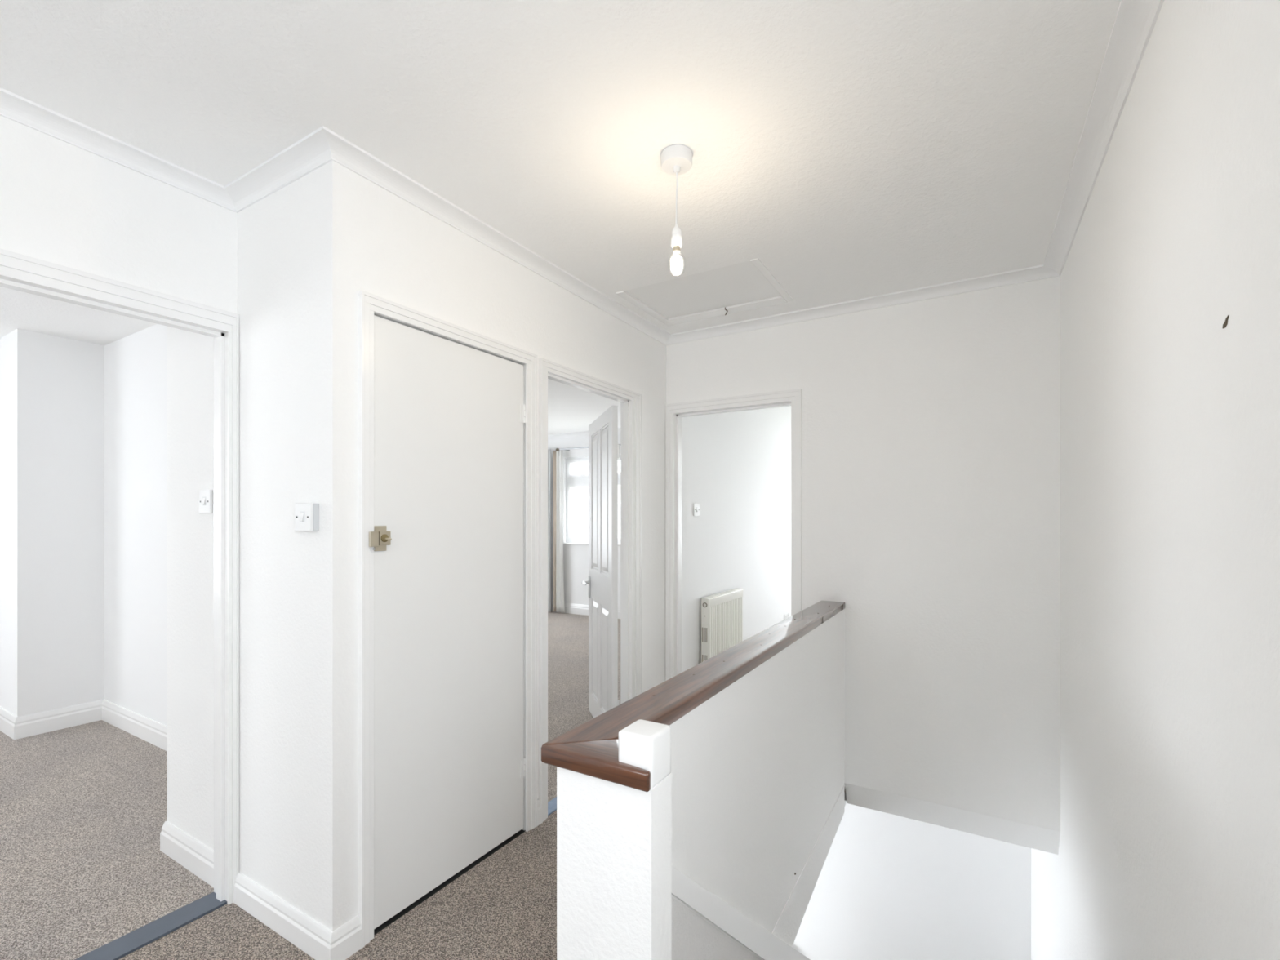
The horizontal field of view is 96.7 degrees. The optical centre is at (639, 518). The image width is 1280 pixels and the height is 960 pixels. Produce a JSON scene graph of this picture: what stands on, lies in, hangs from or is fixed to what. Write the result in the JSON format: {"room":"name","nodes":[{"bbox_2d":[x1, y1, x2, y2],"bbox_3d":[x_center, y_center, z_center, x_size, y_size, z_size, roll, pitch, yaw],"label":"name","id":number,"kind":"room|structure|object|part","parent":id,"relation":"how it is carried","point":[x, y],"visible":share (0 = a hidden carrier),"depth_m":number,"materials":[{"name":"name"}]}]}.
{"room":"stair landing","nodes":[
{"label":"stair landing","id":0,"kind":"room"},
{"bbox_2d":[0,324,167,725],"bbox_3d":[-3.215,0.040,3.416,3.380,2.600,0.500,0,0,31],"label":"wall","id":1,"kind":"structure","parent":0,"point":[83,425],"depth_m":3.59,"materials":[{"name":"white paint"}]},
{"bbox_2d":[0,698,167,751],"bbox_3d":[-3.752,1.272,3.667,2.200,0.135,0.417,0,0,31],"label":"baseboard","id":2,"kind":"structure","parent":1,"relation":"attached to","point":[153,732],"depth_m":3.56,"materials":[{"name":"white paint"}]},
{"bbox_2d":[0,115,237,314],"bbox_3d":[-2.744,0.040,-0.112,0.100,2.600,5.000,0,0,31],"label":"wall","id":3,"kind":"structure","parent":0,"point":[62,203],"depth_m":1.72,"materials":[{"name":"white paint"}]},
{"bbox_2d":[0,248,239,904],"bbox_3d":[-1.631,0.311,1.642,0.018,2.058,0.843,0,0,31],"label":"trim","id":4,"kind":"structure","parent":3,"relation":"attached to","point":[13,265],"depth_m":1.98,"materials":[{"name":"white paint"}]},
{"bbox_2d":[167,160,363,931],"bbox_3d":[-1.280,0.040,2.241,1.147,2.600,0.540,0,0,31],"label":"wall","id":5,"kind":"structure","parent":0,"point":[300,246],"depth_m":1.86,"materials":[{"name":"white paint"}]},
{"bbox_2d":[160,821,213,887],"bbox_3d":[-1.614,1.281,2.371,0.475,0.118,0.457,0,0,31],"label":"baseboard","id":6,"kind":"structure","parent":5,"relation":"attached to","point":[195,856],"depth_m":2.18,"materials":[{"name":"white paint"}]},
{"bbox_2d":[199,489,212,513],"bbox_3d":[-1.618,-0.065,2.118,0.086,0.086,0.016,0,0,31],"label":"light switch","id":7,"kind":"object","parent":5,"relation":"attached to","point":[205,495],"visible":1,"depth_m":2.11,"materials":[{"name":"white plastic"}]},
{"bbox_2d":[234,872,361,959],"bbox_3d":[-1.144,1.291,1.884,0.582,0.098,0.100,0,0,31],"label":"baseboard","id":8,"kind":"structure","parent":5,"relation":"attached to","point":[310,936],"depth_m":1.79,"materials":[{"name":"white paint"}]},
{"bbox_2d":[294,502,319,531],"bbox_3d":[-1.031,-0.006,1.758,0.086,0.086,0.034,0,0,31],"label":"light switch","id":9,"kind":"object","parent":5,"relation":"attached to","point":[306,514],"visible":1,"depth_m":1.74,"materials":[{"name":"white plastic"}]},
{"bbox_2d":[358,290,641,948],"bbox_3d":[-0.464,0.313,2.537,0.083,2.054,1.719,0,0,31],"label":"door frame","id":10,"kind":"structure","parent":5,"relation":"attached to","point":[369,304],"depth_m":2.45,"materials":[{"name":"white paint"}]},
{"bbox_2d":[0,611,620,959],"bbox_3d":[-2.028,1.463,2.634,7.020,0.254,10.450,0,0,31],"label":"floor","id":11,"kind":"structure","parent":0,"point":[83,807],"depth_m":2.14,"materials":[{"name":"beige carpet"}]},
{"bbox_2d":[74,892,226,959],"bbox_3d":[-1.677,1.347,1.683,0.100,0.027,0.775,0,0,31],"label":"trim","id":12,"kind":"structure","parent":11,"relation":"on","point":[116,949],"depth_m":1.85,"materials":[{"name":"grey metal"}]},
{"bbox_2d":[547,796,556,815],"bbox_3d":[-0.270,1.347,2.886,0.073,0.026,0.716,0,0,31],"label":"trim","id":13,"kind":"structure","parent":11,"relation":"on","point":[552,805],"depth_m":2.65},
{"bbox_2d":[0,286,620,435],"bbox_3d":[-2.999,-1.235,3.229,4.982,0.150,10.720,0,0,31],"label":"ceiling","id":14,"kind":"structure","parent":0,"point":[19,309],"depth_m":3.47,"materials":[{"name":"white paint"}]},
{"bbox_2d":[363,177,666,799],"bbox_3d":[-0.358,0.040,2.733,0.065,2.600,2.130,0,0,31],"label":"wall","id":15,"kind":"structure","parent":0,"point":[413,259],"depth_m":2.45,"materials":[{"name":"white paint"}]},
{"bbox_2d":[368,315,525,928],"bbox_3d":[-0.683,0.334,2.135,0.073,1.985,0.754,0,0,31],"label":"door","id":16,"kind":"structure","parent":15,"relation":"in","point":[446,539],"depth_m":2.08,"materials":[{"name":"white wood"}]},
{"bbox_2d":[537,798,541,826],"bbox_3d":[-0.448,1.288,2.501,0.017,0.105,0.024,0,0,31],"label":"baseboard","id":17,"kind":"structure","parent":15,"relation":"attached to","point":[539,808],"depth_m":2.50,"materials":[{"name":"white paint"}]},
{"bbox_2d":[581,405,619,718],"bbox_3d":[-0.241,0.340,3.623,0.159,1.985,0.747,0,0,-15],"label":"door","id":18,"kind":"structure","parent":15,"relation":"attached to","point":[603,446],"depth_m":3.47,"materials":[{"name":"white wood"}]},
{"bbox_3d":[-0.361,0.436,3.877,0.062,0.021,0.127,0,0,-15],"label":"lever","id":19,"kind":"part","parent":18,"relation":"part of","materials":[{"name":"silver metal"}]},
{"bbox_3d":[-0.350,0.468,3.936,0.008,0.148,0.040,0,0,-15],"label":"handle plate","id":20,"kind":"part","parent":18,"relation":"part of","materials":[{"name":"silver metal"}]},
{"bbox_3d":[-0.295,-0.113,3.773,0.009,0.910,0.240,0,0,-15],"label":"panel","id":21,"kind":"part","parent":18,"relation":"part of","materials":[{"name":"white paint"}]},
{"bbox_3d":[-0.295,0.862,3.773,0.009,0.660,0.240,0,0,-15],"label":"panel","id":22,"kind":"part","parent":18,"relation":"part of","materials":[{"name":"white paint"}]},
{"bbox_3d":[-0.213,-0.113,3.479,0.009,0.910,0.240,0,0,-15],"label":"panel","id":23,"kind":"part","parent":18,"relation":"part of","materials":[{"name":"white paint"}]},
{"bbox_3d":[-0.213,0.862,3.479,0.009,0.660,0.240,0,0,-15],"label":"panel","id":24,"kind":"part","parent":18,"relation":"part of","materials":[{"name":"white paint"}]},
{"bbox_2d":[0,0,1120,333],"bbox_3d":[-1.001,-1.200,0.078,2.900,0.160,7.350,0,0,31],"label":"ceiling","id":25,"kind":"structure","parent":0,"point":[854,149],"depth_m":1.55,"materials":[{"name":"white paint"}]},
{"bbox_2d":[661,144,692,274],"bbox_3d":[0.113,-0.933,1.751,0.096,0.374,0.096,0,0,31],"label":"pendant light","id":26,"kind":"object","parent":25,"relation":"hanging from","point":[676,159],"visible":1,"depth_m":1.74,"materials":[{"name":"white plastic"}]},
{"bbox_2d":[616,257,794,326],"bbox_3d":[0.335,-1.115,2.868,0.730,0.051,0.549,0,0,31],"label":"hatch","id":27,"kind":"object","parent":25,"relation":"attached to","point":[750,281],"visible":1,"depth_m":2.84,"materials":[{"name":"white paint"}]},
{"bbox_2d":[547,433,620,608],"bbox_3d":[-0.210,0.040,7.719,4.940,2.600,0.150,0,0,31],"label":"wall","id":28,"kind":"structure","parent":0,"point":[575,557],"depth_m":8.09,"materials":[{"name":"white paint"}]},
{"bbox_2d":[551,601,620,618],"bbox_3d":[-0.286,1.270,7.668,4.862,0.140,0.017,0,0,31],"label":"baseboard","id":29,"kind":"structure","parent":28,"relation":"attached to","point":[579,609],"depth_m":8.02,"materials":[{"name":"white paint"}]},
{"bbox_2d":[555,444,620,451],"bbox_3d":[-0.299,-0.975,7.579,1.950,0.044,0.182,0,0,31],"label":"pole","id":30,"kind":"object","parent":28,"relation":"attached to","point":[557,449],"visible":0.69,"depth_m":7.89,"materials":[{"name":"grey"}]},
{"bbox_2d":[547,448,551,612],"bbox_3d":[-1.380,0.163,8.200,0.264,2.325,0.093,0,0,31],"label":"curtain","id":31,"kind":"object","parent":30,"relation":"hanging from","point":[548,450],"visible":0.28,"depth_m":8.12,"materials":[{"name":"fabric"}]},
{"bbox_2d":[553,449,564,613],"bbox_3d":[-1.161,0.168,8.092,0.214,2.315,0.059,0,0,42],"label":"curtain","id":32,"kind":"object","parent":30,"relation":"hanging from","point":[558,580],"visible":0.97,"depth_m":8.09,"materials":[{"name":"white fabric"}]},
{"bbox_2d":[563,453,620,545],"bbox_3d":[-0.340,-0.263,7.745,1.750,1.235,0.160,0,0,31],"label":"window","id":33,"kind":"structure","parent":28,"relation":"attached to","point":[575,480],"depth_m":8.14,"materials":[{"name":"white plastic"}]},
{"bbox_3d":[-0.786,-0.718,8.052,0.530,0.235,0.048,0,0,31],"label":"sash","id":34,"kind":"part","parent":33,"relation":"part of","materials":[{"name":"white plastic"}]},
{"bbox_3d":[-0.786,-0.098,8.052,0.530,0.785,0.048,0,0,31],"label":"sash","id":35,"kind":"part","parent":33,"relation":"part of","materials":[{"name":"glass"}]},
{"bbox_3d":[-0.351,0.346,7.728,1.750,0.018,0.120,0,0,31],"label":"sill","id":36,"kind":"part","parent":33,"relation":"part of","materials":[{"name":"white paint"}]},
{"bbox_2d":[556,608,844,959],"bbox_3d":[0.694,2.206,2.329,0.210,3.468,2.988,0,0,31],"label":"wall","id":37,"kind":"structure","parent":0,"point":[756,778],"depth_m":1.59,"materials":[{"name":"white paint"}]},
{"bbox_2d":[618,719,671,788],"bbox_3d":[0.009,0.428,1.043,0.072,0.092,0.078,0,0,31],"label":"newel post","id":38,"kind":"object","parent":37,"relation":"on","point":[645,744],"visible":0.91,"depth_m":1.02,"materials":[{"name":"white paint"}]},
{"bbox_2d":[541,600,844,791],"bbox_3d":[0.493,0.454,2.021,0.242,0.035,2.281,0,0,31],"label":"handrail capping","id":39,"kind":"object","parent":37,"relation":"on","point":[591,748],"visible":0.8,"depth_m":1.36,"materials":[{"name":"brown wood"}]},
{"bbox_2d":[671,866,810,959],"bbox_3d":[0.705,1.940,2.366,0.014,2.659,2.913,0,0,31],"label":"trim","id":40,"kind":"structure","parent":37,"relation":"attached to","point":[741,928],"depth_m":1.60,"materials":[{"name":"white paint"}]},
{"bbox_2d":[771,784,844,933],"bbox_3d":[0.753,1.410,2.456,0.004,0.024,1.270,0,0,31],"label":"trim","id":41,"kind":"structure","parent":37,"relation":"attached to","point":[844,784],"depth_m":2.35,"materials":[{"name":"white paint"}]},
{"bbox_2d":[671,897,760,959],"bbox_3d":[0.701,2.304,2.368,0.006,3.271,2.913,0,0,31],"label":"wall","id":42,"kind":"structure","parent":0,"point":[693,938],"depth_m":1.43,"materials":[{"name":"white paint"}]},
{"bbox_2d":[681,405,791,672],"bbox_3d":[1.029,0.040,5.049,0.078,2.600,3.270,0,0,31],"label":"wall","id":43,"kind":"structure","parent":0,"point":[736,465],"depth_m":4.57,"materials":[{"name":"white paint"}]},
{"bbox_2d":[547,427,620,439],"bbox_3d":[-1.428,-1.186,5.750,4.862,0.062,4.480,0,0,31],"label":"trim","id":44,"kind":"structure","parent":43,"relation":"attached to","point":[584,433],"depth_m":8.07,"materials":[{"name":"white paint"}]},
{"bbox_2d":[693,503,699,515],"bbox_3d":[0.387,-0.063,3.878,0.016,0.086,0.086,0,0,31],"label":"light switch","id":45,"kind":"object","parent":43,"relation":"attached to","point":[695,506],"visible":1,"depth_m":3.87,"materials":[{"name":"white plastic"}]},
{"bbox_2d":[701,588,742,662],"bbox_3d":[0.604,0.847,4.182,0.079,0.607,0.663,0,0,31],"label":"radiator","id":46,"kind":"object","parent":43,"relation":"attached to","point":[722,613],"visible":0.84,"depth_m":4.07,"materials":[{"name":"white metal"}]},
{"bbox_3d":[0.444,0.848,3.898,0.054,0.605,0.003,0,0,31],"label":"panel","id":47,"kind":"part","parent":46,"relation":"part of","materials":[{"name":"white metal"}]},
{"bbox_2d":[701,588,742,599],"bbox_3d":[0.608,0.546,4.180,0.048,0.006,0.655,0,0,31],"label":"grille","id":48,"kind":"object","parent":46,"relation":"attached to","point":[733,592],"depth_m":4.16,"materials":[{"name":"white metal"}]},
{"bbox_3d":[0.617,0.852,4.175,0.048,0.507,0.651,0,0,31],"label":"panel","id":49,"kind":"part","parent":46,"relation":"part of","materials":[{"name":"white metal"}]},
{"bbox_2d":[783,613,789,619],"bbox_3d":[1.466,0.990,5.692,0.014,0.086,0.146,0,0,31],"label":"wall socket","id":50,"kind":"object","parent":43,"relation":"attached to","point":[786,615],"visible":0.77,"depth_m":5.68,"materials":[{"name":"white plastic"}]},
{"bbox_2d":[844,793,846,806],"bbox_3d":[-2.059,1.565,2.669,7.170,0.150,10.720,0,0,31],"label":"ceiling","id":51,"kind":"structure","parent":0,"point":[845,795],"depth_m":3.10,"materials":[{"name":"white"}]},
{"bbox_2d":[666,275,1060,831],"bbox_3d":[1.063,0.065,3.068,2.033,2.650,0.100,0,0,31],"label":"wall","id":52,"kind":"structure","parent":0,"point":[931,428],"depth_m":2.79,"materials":[{"name":"white paint"}]},
{"bbox_2d":[673,401,791,676],"bbox_3d":[0.550,0.336,3.375,0.767,2.008,0.107,0,0,31],"label":"trim","id":53,"kind":"structure","parent":52,"relation":"attached to","point":[677,417],"depth_m":3.54,"materials":[{"name":"white paint"}]},
{"bbox_2d":[665,388,801,680],"bbox_3d":[0.522,0.315,3.322,0.837,2.050,0.018,0,0,31],"label":"trim","id":54,"kind":"structure","parent":52,"relation":"attached to","point":[794,396],"depth_m":3.26,"materials":[{"name":"white paint"}]},
{"bbox_2d":[844,782,1060,854],"bbox_3d":[1.525,1.460,2.834,0.940,0.140,0.170,0,0,31],"label":"trim","id":55,"kind":"structure","parent":52,"relation":"attached to","point":[1033,837],"depth_m":2.77,"materials":[{"name":"white paint"}]},
{"bbox_2d":[791,801,1031,959],"bbox_3d":[1.233,2.730,4.562,3.450,2.420,0.100,0,0,31],"label":"wall","id":56,"kind":"structure","parent":0,"point":[888,886],"depth_m":4.06,"materials":[{"name":"white paint"}]},
{"bbox_2d":[1031,0,1279,959],"bbox_3d":[0.979,1.415,0.872,0.120,5.350,10.502,0,0,30],"label":"wall","id":57,"kind":"structure","parent":0,"point":[1169,846],"depth_m":1.15,"materials":[{"name":"white paint"}]},
{"bbox_2d":[0,0,1164,345],"bbox_3d":[-1.015,-1.101,0.098,2.655,0.042,7.130,0,0,31],"label":"trim","id":58,"kind":"structure","parent":57,"relation":"attached to","point":[1135,21],"depth_m":1.84,"materials":[{"name":"white paint"}]},
{"bbox_2d":[1222,315,1229,328],"bbox_3d":[0.926,-0.310,0.898,0.006,0.015,0.024,0,0,31],"label":"chip","id":59,"kind":"object","parent":57,"relation":"attached to","point":[1225,323],"visible":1,"depth_m":0.90,"materials":[{"name":"brown"}]},
{"label":"outside","id":60,"kind":"structure","parent":0,"visible":0},
{"bbox_3d":[6.808,4.440,26.090,65.000,0.200,38.200,0,0,31],"label":"ground","id":61,"kind":"structure","parent":60,"visible":0},
{"bbox_2d":[572,485,620,537],"bbox_3d":[0.425,1.190,27.098,19.800,6.300,7.800,0,0,31],"label":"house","id":62,"kind":"structure","parent":61,"relation":"on","point":[580,494],"depth_m":24.75,"materials":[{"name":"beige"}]},
{"bbox_3d":[-2.604,-0.325,24.738,0.630,0.610,0.025,0,0,31],"label":"pane","id":63,"kind":"part","parent":62,"relation":"part of","materials":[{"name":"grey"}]},
{"bbox_3d":[-0.886,-0.325,23.715,0.630,0.610,0.025,0,0,31],"label":"pane","id":64,"kind":"part","parent":62,"relation":"part of","materials":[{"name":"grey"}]}
]}

